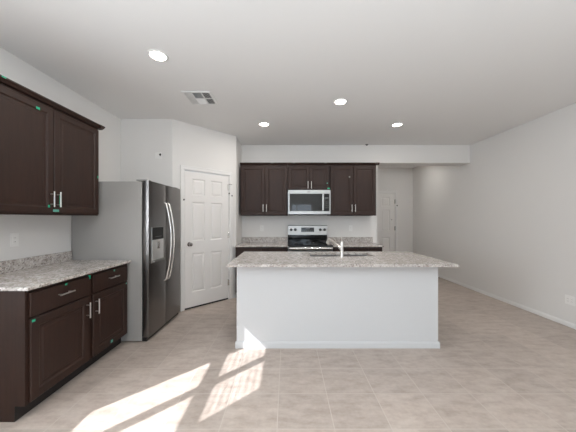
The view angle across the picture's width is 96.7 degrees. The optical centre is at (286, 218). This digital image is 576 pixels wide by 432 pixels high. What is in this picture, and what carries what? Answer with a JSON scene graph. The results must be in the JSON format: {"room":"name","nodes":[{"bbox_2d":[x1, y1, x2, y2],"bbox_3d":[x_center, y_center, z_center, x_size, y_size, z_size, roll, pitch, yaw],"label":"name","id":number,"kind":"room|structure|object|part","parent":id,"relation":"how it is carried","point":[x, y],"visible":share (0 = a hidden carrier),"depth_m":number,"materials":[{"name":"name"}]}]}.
{"room":"kitchen","nodes":[
{"label":"kitchen","id":0,"kind":"room"},
{"bbox_2d":[0,47,120,260],"bbox_3d":[-2.475,-0.035,-0.165,0.150,2.810,7.970,0,0,0],"label":"wall","id":1,"kind":"structure","parent":0,"point":[39,235],"depth_m":2.60,"materials":[{"name":"white paint"}]},
{"bbox_2d":[10,233,18,246],"bbox_3d":[-2.396,0.185,2.250,0.008,0.116,0.070,0,0,0],"label":"outlet","id":2,"kind":"object","parent":1,"relation":"attached to","point":[14,237],"visible":1,"depth_m":2.25,"materials":[{"name":"white plastic"}]},
{"bbox_2d":[0,251,71,273],"bbox_3d":[-2.386,0.406,2.264,0.022,0.100,1.135,0,0,0],"label":"backsplash","id":3,"kind":"structure","parent":1,"relation":"attached to","point":[6,266],"depth_m":2.40,"materials":[{"name":"stone"}]},
{"bbox_2d":[0,75,104,215],"bbox_3d":[-2.200,-0.525,2.267,0.393,0.981,1.134,0,0,0],"label":"upper cabinet","id":4,"kind":"object","parent":1,"relation":"attached to","point":[49,152],"visible":1,"depth_m":2.16,"materials":[{"name":"brown wood"}]},
{"bbox_3d":[-2.051,-0.502,1.976,0.020,0.911,0.528,0,0,0],"label":"door","id":5,"kind":"part","parent":4,"relation":"part of","materials":[{"name":"brown wood"}]},
{"bbox_3d":[-2.203,-0.999,2.267,0.381,0.034,1.134,0,0,0],"label":"crown moulding","id":6,"kind":"part","parent":4,"relation":"part of","materials":[{"name":"brown wood"}]},
{"bbox_3d":[-2.022,-0.170,2.274,0.038,0.135,0.012,0,0,0],"label":"handle","id":7,"kind":"part","parent":4,"relation":"part of","materials":[{"name":"silver metal"}]},
{"bbox_3d":[-2.051,-0.502,2.512,0.020,0.911,0.532,0,0,0],"label":"door","id":8,"kind":"part","parent":4,"relation":"part of","materials":[{"name":"brown wood"}]},
{"bbox_2d":[121,119,171,186],"bbox_3d":[-2.027,-0.035,3.760,0.745,2.810,0.120,0,0,0],"label":"wall","id":9,"kind":"structure","parent":0,"point":[140,138],"depth_m":3.70,"materials":[{"name":"white paint"}]},
{"bbox_2d":[155,152,161,158],"bbox_3d":[-1.854,-0.915,3.680,0.092,0.090,0.039,0,0,0],"label":"wall plate","id":10,"kind":"object","parent":9,"relation":"attached to","point":[158,155],"visible":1,"depth_m":3.69,"materials":[{"name":"white plastic"}]},
{"bbox_2d":[172,119,235,311],"bbox_3d":[-1.314,-0.035,4.126,1.085,2.810,0.120,0,0,-45],"label":"wall","id":11,"kind":"structure","parent":0,"point":[192,145],"depth_m":4.05,"materials":[{"name":"white paint"}]},
{"bbox_2d":[180,165,232,311],"bbox_3d":[-1.281,0.285,4.112,0.893,2.165,0.184,0,0,-45],"label":"door","id":12,"kind":"structure","parent":11,"relation":"in","point":[206,199],"depth_m":4.06,"materials":[{"name":"white paint"}]},
{"bbox_2d":[236,137,241,244],"bbox_3d":[-0.948,-0.035,4.798,0.120,2.810,0.663,0,0,0],"label":"wall","id":13,"kind":"structure","parent":0,"point":[238,144],"depth_m":4.69,"materials":[{"name":"white paint"}]},
{"bbox_2d":[0,0,575,167],"bbox_3d":[0.590,-1.490,1.635,6.280,0.100,11.570,0,0,0],"label":"ceiling","id":14,"kind":"structure","parent":0,"point":[453,72],"depth_m":2.33,"materials":[{"name":"white paint"}]},
{"bbox_2d":[147,49,168,61],"bbox_3d":[-1.137,-1.435,2.257,0.170,0.008,0.170,0,0,0],"label":"recessed light","id":15,"kind":"object","parent":14,"relation":"in","point":[157,55],"visible":1,"depth_m":2.25,"materials":[{"name":"white plastic"}]},
{"bbox_2d":[181,91,217,104],"bbox_3d":[-1.035,-1.434,3.055,0.330,0.011,0.330,0,0,0],"label":"ceiling vent","id":16,"kind":"object","parent":14,"relation":"in","point":[194,97],"visible":1,"depth_m":3.03,"materials":[{"name":"white metal"}]},
{"bbox_2d":[258,122,269,125],"bbox_3d":[-0.349,-1.435,3.889,0.170,0.008,0.170,0,0,0],"label":"recessed light","id":17,"kind":"object","parent":14,"relation":"in","point":[260,123],"visible":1,"depth_m":3.89,"materials":[{"name":"white plastic"}]},
{"bbox_2d":[334,98,347,104],"bbox_3d":[0.657,-1.435,3.143,0.170,0.008,0.170,0,0,0],"label":"recessed light","id":18,"kind":"object","parent":14,"relation":"in","point":[341,101],"visible":1,"depth_m":3.13,"materials":[{"name":"white plastic"}]},
{"bbox_2d":[391,122,402,126],"bbox_3d":[1.680,-1.435,3.910,0.170,0.008,0.170,0,0,0],"label":"recessed light","id":19,"kind":"object","parent":14,"relation":"in","point":[398,123],"visible":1,"depth_m":3.89,"materials":[{"name":"white plastic"}]},
{"bbox_2d":[0,277,575,431],"bbox_3d":[0.590,1.420,1.635,6.280,0.100,11.570,0,0,0],"label":"floor","id":20,"kind":"structure","parent":0,"point":[498,366],"depth_m":2.16,"materials":[{"name":"tile"}]},
{"bbox_2d":[0,274,90,421],"bbox_3d":[-2.051,0.926,2.005,0.684,0.888,0.560,0,0,0],"label":"base cabinet","id":21,"kind":"object","parent":20,"relation":"on","point":[39,357],"visible":0.99,"depth_m":1.82,"materials":[{"name":"brown wood"}]},
{"bbox_3d":[-1.757,0.589,2.005,0.020,0.162,0.516,0,0,0],"label":"drawer","id":22,"kind":"part","parent":21,"relation":"part of","materials":[{"name":"brown wood"}]},
{"bbox_3d":[-1.757,0.969,2.005,0.020,0.566,0.516,0,0,0],"label":"door","id":23,"kind":"part","parent":21,"relation":"part of","materials":[{"name":"brown wood"}]},
{"bbox_2d":[0,251,130,290],"bbox_3d":[-2.060,0.418,2.264,0.676,0.125,1.135,0,0,0],"label":"countertop","id":24,"kind":"structure","parent":21,"relation":"on","point":[29,273],"depth_m":2.24,"materials":[{"name":"stone"}]},
{"bbox_2d":[82,264,126,370],"bbox_3d":[-2.051,0.926,2.557,0.684,0.888,0.540,0,0,0],"label":"base cabinet","id":25,"kind":"object","parent":20,"relation":"on","point":[107,287],"visible":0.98,"depth_m":2.49,"materials":[{"name":"brown wood"}]},
{"bbox_3d":[-1.757,0.589,2.557,0.020,0.162,0.496,0,0,0],"label":"drawer","id":26,"kind":"part","parent":25,"relation":"part of","materials":[{"name":"brown wood"}]},
{"bbox_3d":[-1.757,0.969,2.557,0.020,0.566,0.496,0,0,0],"label":"door","id":27,"kind":"part","parent":25,"relation":"part of","materials":[{"name":"brown wood"}]},
{"bbox_2d":[72,179,179,340],"bbox_3d":[-1.917,0.464,3.265,0.954,1.812,0.846,0,0,0],"label":"refrigerator","id":28,"kind":"object","parent":20,"relation":"on","point":[138,221],"visible":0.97,"depth_m":2.84,"materials":[{"name":"grey metal"}]},
{"bbox_3d":[-1.565,0.447,3.045,0.065,1.743,0.402,0,0,0],"label":"freezer door","id":29,"kind":"part","parent":28,"relation":"part of","materials":[{"name":"silver metal"}]},
{"bbox_3d":[-1.534,0.300,3.032,0.016,0.410,0.280,0,0,0],"label":"dispenser frame","id":30,"kind":"part","parent":28,"relation":"part of","materials":[{"name":"silver metal"}]},
{"bbox_3d":[-1.492,0.285,3.210,0.105,0.988,0.025,0,0,0],"label":"handle","id":31,"kind":"part","parent":28,"relation":"part of","materials":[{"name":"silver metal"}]},
{"bbox_3d":[-1.492,0.285,3.290,0.105,0.988,0.025,0,0,0],"label":"handle","id":32,"kind":"part","parent":28,"relation":"part of","materials":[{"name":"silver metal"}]},
{"bbox_3d":[-1.565,0.447,3.470,0.065,1.743,0.432,0,0,0],"label":"fresh food door","id":33,"kind":"part","parent":28,"relation":"part of","materials":[{"name":"silver metal"}]},
{"bbox_2d":[236,247,286,297],"bbox_3d":[-0.440,0.926,4.667,0.885,0.888,0.681,0,0,0],"label":"base cabinet","id":34,"kind":"object","parent":20,"relation":"on","point":[239,250],"visible":0.08,"depth_m":4.36,"materials":[{"name":"brown wood"}]},
{"bbox_3d":[-0.651,0.589,4.374,0.418,0.162,0.020,0,0,0],"label":"drawer","id":35,"kind":"part","parent":34,"relation":"part of","materials":[{"name":"brown wood"}]},
{"bbox_2d":[235,237,287,246],"bbox_3d":[-0.436,0.418,4.674,0.896,0.125,0.668,0,0,0],"label":"countertop","id":36,"kind":"structure","parent":34,"relation":"on","point":[246,241],"depth_m":4.93,"materials":[{"name":"stone"}]},
{"bbox_3d":[-0.228,0.589,4.374,0.418,0.162,0.020,0,0,0],"label":"drawer","id":37,"kind":"part","parent":34,"relation":"part of","materials":[{"name":"brown wood"}]},
{"bbox_2d":[288,225,332,251],"bbox_3d":[0.399,0.747,4.638,0.768,1.246,0.737,0,0,0],"label":"range","id":38,"kind":"object","parent":20,"relation":"on","point":[301,238],"visible":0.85,"depth_m":4.93,"materials":[{"name":"silver metal"}]},
{"bbox_3d":[0.399,0.217,4.968,0.762,0.186,0.075,0,0,0],"label":"control panel","id":39,"kind":"part","parent":38,"relation":"part of","materials":[{"name":"silver metal"}]},
{"bbox_3d":[0.399,0.791,4.354,0.754,0.628,0.041,0,0,0],"label":"oven door","id":40,"kind":"part","parent":38,"relation":"part of","materials":[{"name":"silver metal"}]},
{"bbox_2d":[288,242,332,246],"bbox_3d":[0.399,0.461,4.650,0.768,0.026,0.602,0,0,0],"label":"cooktop","id":41,"kind":"object","parent":38,"relation":"in","point":[290,244],"depth_m":4.47,"materials":[{"name":"grey glass"}]},
{"bbox_3d":[0.399,0.498,4.301,0.722,0.042,0.065,0,0,0],"label":"handle","id":42,"kind":"part","parent":38,"relation":"part of","materials":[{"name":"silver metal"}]},
{"bbox_2d":[235,267,439,348],"bbox_3d":[0.534,0.926,3.119,2.163,0.888,0.834,0,0,0],"label":"kitchen island","id":43,"kind":"object","parent":20,"relation":"on","point":[278,307],"visible":0.84,"depth_m":2.71,"materials":[{"name":"grey paint"}]},
{"bbox_3d":[0.534,1.335,2.768,2.163,0.069,0.133,0,0,0],"label":"baseboard","id":44,"kind":"part","parent":43,"relation":"part of","materials":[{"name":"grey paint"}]},
{"bbox_2d":[226,252,458,266],"bbox_3d":[0.554,0.465,3.062,2.315,0.032,1.027,0,0,0],"label":"island countertop","id":45,"kind":"structure","parent":43,"relation":"on","point":[246,259],"depth_m":2.80,"materials":[{"name":"stone"}]},
{"bbox_2d":[326,237,343,257],"bbox_3d":[0.581,0.332,3.115,0.054,0.248,0.300,0,0,-31],"label":"faucet","id":46,"kind":"object","parent":45,"relation":"on","point":[329,240],"visible":1,"depth_m":3.00,"materials":[{"name":"silver metal"}]},
{"bbox_3d":[0.586,0.314,3.103,0.039,0.140,0.238,0,0,-30],"label":"spout","id":47,"kind":"part","parent":46,"relation":"part of","materials":[{"name":"silver metal"}]},
{"bbox_2d":[310,255,367,256],"bbox_3d":[0.667,0.579,3.250,0.793,0.188,0.338,0,0,0],"label":"sink","id":48,"kind":"object","parent":45,"relation":"in","point":[310,255],"visible":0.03,"depth_m":3.42,"materials":[{"name":"silver metal"}]},
{"bbox_3d":[0.463,0.579,3.250,0.384,0.188,0.338,0,0,0],"label":"bowl","id":49,"kind":"part","parent":48,"relation":"part of","materials":[{"name":"silver metal"}]},
{"bbox_2d":[333,247,381,251],"bbox_3d":[1.213,0.926,4.667,0.838,0.888,0.681,0,0,0],"label":"base cabinet","id":50,"kind":"object","parent":20,"relation":"on","point":[335,249],"visible":0.06,"depth_m":4.36,"materials":[{"name":"brown wood"}]},
{"bbox_3d":[1.013,0.589,4.374,0.394,0.162,0.020,0,0,0],"label":"drawer","id":51,"kind":"part","parent":50,"relation":"part of","materials":[{"name":"brown wood"}]},
{"bbox_2d":[327,237,383,246],"bbox_3d":[1.230,0.418,4.674,0.889,0.125,0.668,0,0,0],"label":"countertop","id":52,"kind":"structure","parent":50,"relation":"on","point":[347,241],"depth_m":4.93,"materials":[{"name":"stone"}]},
{"bbox_3d":[1.413,0.589,4.374,0.394,0.162,0.020,0,0,0],"label":"drawer","id":53,"kind":"part","parent":50,"relation":"part of","materials":[{"name":"brown wood"}]},
{"bbox_2d":[242,145,376,251],"bbox_3d":[0.441,-0.035,5.080,2.658,2.810,0.140,0,0,0],"label":"wall","id":54,"kind":"structure","parent":0,"point":[274,226],"depth_m":5.01,"materials":[{"name":"white paint"}]},
{"bbox_2d":[240,163,287,215],"bbox_3d":[-0.422,-0.539,4.819,0.872,0.963,0.376,0,0,0],"label":"upper cabinet","id":55,"kind":"object","parent":54,"relation":"attached to","point":[263,186],"visible":1,"depth_m":4.67,"materials":[{"name":"brown wood"}]},
{"bbox_3d":[-0.626,-0.516,4.679,0.440,0.893,0.020,0,0,0],"label":"door","id":56,"kind":"part","parent":55,"relation":"part of","materials":[{"name":"brown wood"}]},
{"bbox_3d":[-0.422,-1.004,4.678,0.872,0.034,0.064,0,0,0],"label":"crown moulding","id":57,"kind":"part","parent":55,"relation":"part of","materials":[{"name":"brown wood"}]},
{"bbox_3d":[-0.199,-0.516,4.679,0.402,0.893,0.020,0,0,0],"label":"door","id":58,"kind":"part","parent":55,"relation":"part of","materials":[{"name":"brown wood"}]},
{"bbox_2d":[242,237,287,241],"bbox_3d":[-0.436,0.406,4.997,0.896,0.100,0.022,0,0,0],"label":"backsplash","id":59,"kind":"structure","parent":54,"relation":"attached to","point":[244,239],"depth_m":4.99,"materials":[{"name":"stone"}]},
{"bbox_2d":[288,163,329,189],"bbox_3d":[0.400,-0.772,4.819,0.768,0.498,0.376,0,0,0],"label":"upper cabinet","id":60,"kind":"object","parent":54,"relation":"attached to","point":[301,176],"visible":0.93,"depth_m":4.67,"materials":[{"name":"brown wood"}]},
{"bbox_3d":[0.218,-0.749,4.679,0.382,0.428,0.020,0,0,0],"label":"door","id":61,"kind":"part","parent":60,"relation":"part of","materials":[{"name":"brown wood"}]},
{"bbox_3d":[0.400,-1.004,4.678,0.768,0.034,0.064,0,0,0],"label":"crown moulding","id":62,"kind":"part","parent":60,"relation":"part of","materials":[{"name":"brown wood"}]},
{"bbox_2d":[288,190,330,214],"bbox_3d":[0.401,-0.293,4.783,0.762,0.450,0.446,0,0,0],"label":"microwave","id":63,"kind":"object","parent":60,"relation":"attached to","point":[300,202],"visible":1,"depth_m":4.61,"materials":[{"name":"silver metal"}]},
{"bbox_3d":[0.643,-0.299,4.582,0.034,0.302,0.045,0,0,0],"label":"handle","id":64,"kind":"part","parent":63,"relation":"part of","materials":[{"name":"silver metal"}]},
{"bbox_3d":[0.594,-0.749,4.679,0.356,0.428,0.020,0,0,0],"label":"door","id":65,"kind":"part","parent":60,"relation":"part of","materials":[{"name":"brown wood"}]},
{"bbox_2d":[327,237,372,241],"bbox_3d":[1.230,0.406,4.997,0.889,0.100,0.022,0,0,0],"label":"backsplash","id":66,"kind":"structure","parent":54,"relation":"attached to","point":[337,239],"depth_m":4.99,"materials":[{"name":"stone"}]},
{"bbox_2d":[327,162,379,215],"bbox_3d":[1.233,-0.539,4.819,0.896,0.963,0.376,0,0,0],"label":"upper cabinet","id":67,"kind":"object","parent":54,"relation":"attached to","point":[355,195],"visible":0.95,"depth_m":4.67,"materials":[{"name":"brown wood"}]},
{"bbox_3d":[1.002,-0.516,4.679,0.410,0.893,0.020,0,0,0],"label":"door","id":68,"kind":"part","parent":67,"relation":"part of","materials":[{"name":"brown wood"}]},
{"bbox_3d":[1.233,-1.004,4.822,0.896,0.034,0.364,0,0,0],"label":"crown moulding","id":69,"kind":"part","parent":67,"relation":"part of","materials":[{"name":"brown wood"}]},
{"bbox_3d":[1.417,-0.516,4.679,0.408,0.893,0.020,0,0,0],"label":"door","id":70,"kind":"part","parent":67,"relation":"part of","materials":[{"name":"brown wood"}]},
{"bbox_2d":[377,168,412,251],"bbox_3d":[2.605,-0.035,7.345,1.950,2.810,0.150,0,0,0],"label":"wall","id":71,"kind":"structure","parent":0,"point":[400,180],"depth_m":7.27,"materials":[{"name":"white paint"}]},
{"bbox_2d":[377,189,397,251],"bbox_3d":[2.620,0.269,7.316,1.034,2.198,0.206,0,0,0],"label":"door","id":72,"kind":"structure","parent":71,"relation":"in","point":[387,201],"depth_m":7.28,"materials":[{"name":"white paint"}]},
{"bbox_2d":[377,145,469,165],"bbox_3d":[2.675,-1.266,5.160,1.810,0.348,0.300,0,0,0],"label":"beam","id":73,"kind":"structure","parent":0,"point":[387,155],"depth_m":5.01,"materials":[{"name":"white paint"}]},
{"bbox_2d":[413,103,575,323],"bbox_3d":[3.655,-0.035,1.635,0.150,2.810,11.570,0,0,0],"label":"wall","id":74,"kind":"structure","parent":0,"point":[506,216],"depth_m":4.07,"materials":[{"name":"white paint"}]},
{"bbox_2d":[438,274,575,328],"bbox_3d":[3.573,1.339,1.635,0.012,0.058,11.266,0,0,0],"label":"baseboard","id":75,"kind":"structure","parent":74,"relation":"attached to","point":[566,323],"depth_m":3.96,"materials":[{"name":"white paint"}]},
{"bbox_2d":[565,294,574,305],"bbox_3d":[3.575,1.030,3.235,0.008,0.116,0.116,0,0,0],"label":"outlet","id":76,"kind":"object","parent":74,"relation":"attached to","point":[570,300],"visible":1,"depth_m":3.23,"materials":[{"name":"white plastic"}]}
]}

